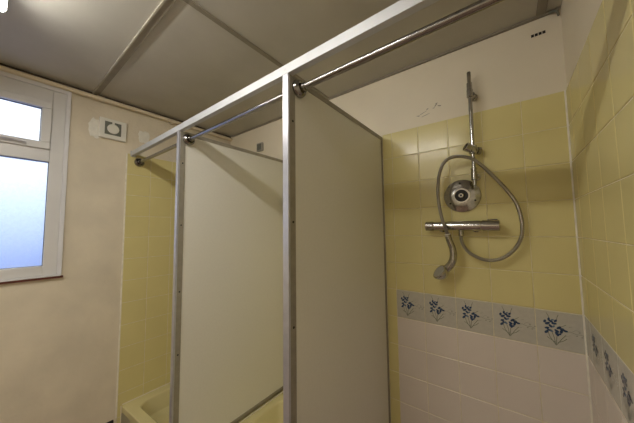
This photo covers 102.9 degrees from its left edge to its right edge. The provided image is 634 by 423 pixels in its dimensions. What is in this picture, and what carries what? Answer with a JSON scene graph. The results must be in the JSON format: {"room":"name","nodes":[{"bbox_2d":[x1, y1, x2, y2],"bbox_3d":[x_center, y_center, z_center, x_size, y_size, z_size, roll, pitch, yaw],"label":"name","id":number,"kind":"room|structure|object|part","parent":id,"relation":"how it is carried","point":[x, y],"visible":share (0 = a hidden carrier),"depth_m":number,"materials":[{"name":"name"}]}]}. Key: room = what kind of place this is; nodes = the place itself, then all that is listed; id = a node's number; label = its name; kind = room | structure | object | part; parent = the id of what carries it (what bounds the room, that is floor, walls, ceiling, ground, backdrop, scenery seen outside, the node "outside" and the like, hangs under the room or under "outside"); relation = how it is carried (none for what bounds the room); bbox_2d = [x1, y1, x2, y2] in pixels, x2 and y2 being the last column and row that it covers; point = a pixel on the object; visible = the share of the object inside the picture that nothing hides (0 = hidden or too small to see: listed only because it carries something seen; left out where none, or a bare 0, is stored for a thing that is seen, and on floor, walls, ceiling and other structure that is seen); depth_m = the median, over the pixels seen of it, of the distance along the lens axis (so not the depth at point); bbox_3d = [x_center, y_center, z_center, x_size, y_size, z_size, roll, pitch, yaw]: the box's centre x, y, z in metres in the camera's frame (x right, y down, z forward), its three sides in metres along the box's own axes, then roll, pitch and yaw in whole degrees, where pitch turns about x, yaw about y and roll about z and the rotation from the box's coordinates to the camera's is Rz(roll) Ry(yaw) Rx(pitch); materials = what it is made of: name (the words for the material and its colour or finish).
{"room":"communal shower room","nodes":[
{"label":"communal shower room","id":0,"kind":"room"},
{"bbox_2d":[0,92,230,422],"bbox_3d":[-2.065,0.325,0.899,0.103,2.307,4.100,-4,-5,37],"label":"wall","id":1,"kind":"structure","parent":0,"point":[78,346],"depth_m":1.66,"materials":[{"name":"beige paint"}]},
{"bbox_2d":[0,70,71,284],"bbox_3d":[-1.889,-0.206,1.093,0.102,1.148,1.170,-4,-5,37],"label":"window","id":2,"kind":"structure","parent":1,"relation":"in","point":[52,147],"depth_m":1.48,"materials":[{"name":"white plastic"}]},
{"bbox_3d":[-1.652,-0.397,1.355,0.122,0.028,0.029,3,-5,-43],"label":"handle","id":3,"kind":"part","parent":2,"relation":"part of","materials":[{"name":"white plastic"}]},
{"bbox_3d":[-1.737,-0.516,1.328,0.050,0.284,0.468,-4,-5,37],"label":"sash","id":4,"kind":"part","parent":2,"relation":"part of","materials":[{"name":"white plastic"}]},
{"bbox_3d":[-1.899,0.351,1.059,0.070,0.008,1.158,-4,-5,37],"label":"sill","id":5,"kind":"part","parent":2,"relation":"part of","materials":[{"name":"white plastic"}]},
{"bbox_2d":[98,116,126,142],"bbox_3d":[-1.403,-0.562,1.738,0.034,0.137,0.150,-4,-5,37],"label":"fan","id":6,"kind":"object","parent":1,"relation":"attached to","point":[110,129],"visible":1,"depth_m":1.73,"materials":[{"name":"white plastic"}]},
{"bbox_2d":[105,121,120,136],"bbox_3d":[-1.397,-0.566,1.731,0.002,0.088,0.090,-4,-5,37],"label":"grille","id":7,"kind":"object","parent":6,"relation":"attached to","point":[112,128],"depth_m":1.73,"materials":[{"name":"grey plastic"}]},
{"bbox_2d":[0,63,230,137],"bbox_3d":[-2.068,-0.826,0.906,0.013,0.009,3.997,-4,-5,37],"label":"trim","id":8,"kind":"structure","parent":1,"relation":"attached to","point":[2,64],"depth_m":1.65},
{"bbox_2d":[0,65,232,140],"bbox_3d":[-2.055,-0.796,0.895,0.045,0.037,3.995,-4,-5,37],"label":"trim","id":9,"kind":"structure","parent":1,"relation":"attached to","point":[2,68],"depth_m":1.65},
{"bbox_2d":[134,143,176,166],"bbox_3d":[-1.024,-0.379,1.641,0.720,0.064,0.064,-4,-5,37],"label":"rail","id":10,"kind":"object","parent":1,"relation":"attached to","point":[139,162],"visible":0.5,"depth_m":1.70,"materials":[{"name":"silver metal"}]},
{"bbox_2d":[131,0,438,156],"bbox_3d":[-0.400,-0.477,1.119,2.357,0.040,0.032,-4,-5,37],"label":"header rail","id":11,"kind":"object","parent":1,"relation":"attached to","point":[401,9],"visible":1,"depth_m":0.81,"materials":[{"name":"metal"}]},
{"bbox_2d":[0,0,561,136],"bbox_3d":[-1.134,-0.940,0.197,2.562,0.100,4.200,-4,-5,37],"label":"ceiling","id":12,"kind":"structure","parent":0,"point":[188,63],"depth_m":1.24,"materials":[{"name":"white paint"}]},
{"bbox_2d":[0,0,6,12],"bbox_3d":[-0.761,-0.823,0.614,1.125,0.083,0.045,-4,-5,37],"label":"fluorescent ceiling light","id":13,"kind":"object","parent":12,"relation":"attached to","point":[3,3],"visible":1,"depth_m":0.94,"materials":[{"name":"white plastic"}]},
{"bbox_2d":[92,0,176,94],"bbox_3d":[-0.539,-0.839,0.967,2.362,0.009,0.035,-4,-5,37],"label":"trim","id":14,"kind":"structure","parent":12,"relation":"attached to","point":[164,6],"depth_m":1.21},
{"bbox_2d":[183,0,328,98],"bbox_3d":[-0.225,-0.816,1.381,0.024,0.006,1.006,-4,-5,37],"label":"trim","id":15,"kind":"structure","parent":12,"relation":"attached to","point":[191,3],"depth_m":1.18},
{"bbox_2d":[536,0,547,16],"bbox_3d":[0.663,-0.873,0.695,0.033,0.006,0.994,-4,-5,37],"label":"trim","id":16,"kind":"structure","parent":12,"relation":"attached to","point":[541,4],"depth_m":1.05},
{"bbox_2d":[231,8,590,422],"bbox_3d":[0.126,0.358,1.736,2.562,2.307,0.104,-4,-5,37],"label":"wall","id":17,"kind":"structure","parent":0,"point":[502,341],"depth_m":1.18,"materials":[{"name":"yellow tile"}]},
{"bbox_2d":[257,142,262,151],"bbox_3d":[-0.498,-0.560,2.200,0.072,0.072,0.022,-4,-5,37],"label":"junction box","id":18,"kind":"object","parent":17,"relation":"attached to","point":[259,145],"visible":1,"depth_m":2.18,"materials":[{"name":"beige plastic"}]},
{"bbox_2d":[231,7,558,136],"bbox_3d":[0.091,-0.791,1.766,2.328,0.010,0.015,-4,-5,37],"label":"trim","id":19,"kind":"structure","parent":17,"relation":"attached to","point":[534,18],"depth_m":1.34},
{"bbox_2d":[444,180,480,211],"bbox_3d":[0.704,-0.077,1.230,0.160,0.160,0.040,-4,-5,37],"label":"shower control","id":20,"kind":"object","parent":17,"relation":"attached to","point":[460,195],"visible":0.98,"depth_m":1.23,"materials":[{"name":"silver metal"}]},
{"bbox_2d":[425,219,499,235],"bbox_3d":[0.687,0.079,1.208,0.306,0.077,0.080,-4,-5,37],"label":"mixer valve","id":21,"kind":"object","parent":17,"relation":"attached to","point":[489,224],"visible":0.94,"depth_m":1.17,"materials":[{"name":"silver metal"}]},
{"bbox_3d":[0.571,0.075,1.278,0.038,0.048,0.048,-4,-5,37],"label":"temperature knob","id":22,"kind":"part","parent":21,"relation":"part of","materials":[{"name":"silver metal"}]},
{"bbox_2d":[458,230,463,235],"bbox_3d":[0.680,0.101,1.192,0.024,0.031,0.024,-4,-5,37],"label":"outlet","id":23,"kind":"object","parent":21,"relation":"attached to","point":[460,232],"depth_m":1.18,"materials":[{"name":"silver metal"}]},
{"bbox_2d":[436,155,524,261],"bbox_3d":[0.732,-0.022,1.156,0.331,0.499,0.052,-3,-4,27],"label":"shower hose","id":24,"kind":"object","parent":21,"relation":"attached to","point":[476,161],"visible":1,"depth_m":1.13,"materials":[{"name":"silver metal"}]},
{"bbox_2d":[433,233,456,279],"bbox_3d":[0.606,0.215,1.202,0.109,0.221,0.072,-4,-5,37],"label":"shower","id":25,"kind":"object","parent":24,"relation":"hanging from","point":[441,273],"visible":1,"depth_m":1.18,"materials":[{"name":"silver metal"}]},
{"bbox_3d":[0.623,0.199,1.193,0.045,0.184,0.068,3,-5,-41],"label":"handle","id":26,"kind":"part","parent":25,"relation":"part of","materials":[{"name":"silver metal"}]},
{"bbox_3d":[0.774,0.062,1.123,0.064,0.050,0.050,-4,-5,37],"label":"flow knob","id":27,"kind":"part","parent":21,"relation":"part of","materials":[{"name":"silver metal"}]},
{"bbox_2d":[463,71,481,185],"bbox_3d":[0.733,-0.394,1.191,0.108,0.546,0.062,2,-5,-30],"label":"riser rail","id":28,"kind":"object","parent":17,"relation":"attached to","point":[470,147],"visible":1,"depth_m":1.18,"materials":[{"name":"silver metal"}]},
{"bbox_2d":[530,29,546,38],"bbox_3d":[0.966,-0.774,1.102,0.056,0.019,0.003,-4,-5,37],"label":"air vent","id":29,"kind":"object","parent":17,"relation":"in","point":[542,32],"visible":1,"depth_m":1.10,"materials":[{"name":"beige paint"}]},
{"bbox_2d":[548,10,559,15],"bbox_3d":[0.996,-0.833,1.059,0.038,0.026,0.017,-2,-4,20],"label":"clip","id":30,"kind":"object","parent":17,"relation":"attached to","point":[552,11],"visible":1,"depth_m":1.05,"materials":[{"name":"grey metal"}]},
{"bbox_2d":[561,0,633,422],"bbox_3d":[-0.145,0.198,-0.629,0.108,2.307,4.003,-4,-5,37],"label":"wall","id":31,"kind":"structure","parent":0,"point":[598,35],"depth_m":0.69,"materials":[{"name":"yellow tile"}]},
{"bbox_3d":[-1.076,1.462,0.071,2.562,0.100,4.100,-4,-5,37],"label":"floor","id":32,"kind":"structure","parent":0,"visible":0},
{"bbox_2d":[120,382,280,422],"bbox_3d":[-0.784,1.415,1.793,0.736,0.226,0.812,-4,-5,37],"label":"shower tray","id":33,"kind":"object","parent":32,"relation":"on","point":[152,406],"visible":0.23,"depth_m":1.75,"materials":[{"name":"yellow ceramic"}]},
{"bbox_3d":[-1.003,1.420,1.496,0.705,0.178,0.031,-3,-5,34],"label":"apron panel","id":34,"kind":"part","parent":33,"relation":"part of","materials":[{"name":"beige plastic"}]},
{"bbox_2d":[169,131,282,422],"bbox_3d":[-0.500,0.543,1.630,0.028,1.936,0.809,-4,-5,37],"label":"partition panel","id":35,"kind":"object","parent":32,"relation":"on","point":[227,331],"visible":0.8,"depth_m":1.54,"materials":[{"name":"laminate"}]},
{"bbox_3d":[-0.744,0.526,1.313,0.026,1.932,0.009,-4,-5,37],"label":"post","id":36,"kind":"part","parent":35,"relation":"part of","materials":[{"name":"metal"}]},
{"bbox_2d":[183,93,282,145],"bbox_3d":[-0.403,-0.418,1.167,0.785,0.064,0.064,-4,-5,37],"label":"rail","id":37,"kind":"object","parent":35,"relation":"attached to","point":[188,139],"visible":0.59,"depth_m":1.14,"materials":[{"name":"silver metal"}]},
{"bbox_2d":[238,390,282,422],"bbox_3d":[-0.167,1.386,1.323,0.814,0.204,0.809,-4,-5,37],"label":"shower tray","id":38,"kind":"object","parent":32,"relation":"on","point":[271,411],"visible":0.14,"depth_m":1.69,"materials":[{"name":"yellow ceramic"}]},
{"bbox_2d":[283,73,390,422],"bbox_3d":[0.147,0.501,1.136,0.028,1.936,0.809,-4,-5,37],"label":"partition panel","id":39,"kind":"object","parent":32,"relation":"on","point":[336,349],"visible":0.98,"depth_m":1.03,"materials":[{"name":"laminate"}]},
{"bbox_3d":[-0.097,0.484,0.820,0.026,1.932,0.009,-4,-5,37],"label":"post","id":40,"kind":"part","parent":39,"relation":"part of","materials":[{"name":"metal"}]},
{"bbox_2d":[292,0,504,97],"bbox_3d":[0.244,-0.460,0.672,0.788,0.064,0.064,-4,-5,37],"label":"rail","id":41,"kind":"object","parent":39,"relation":"attached to","point":[300,88],"visible":1,"depth_m":0.68,"materials":[{"name":"silver metal"}]}
]}

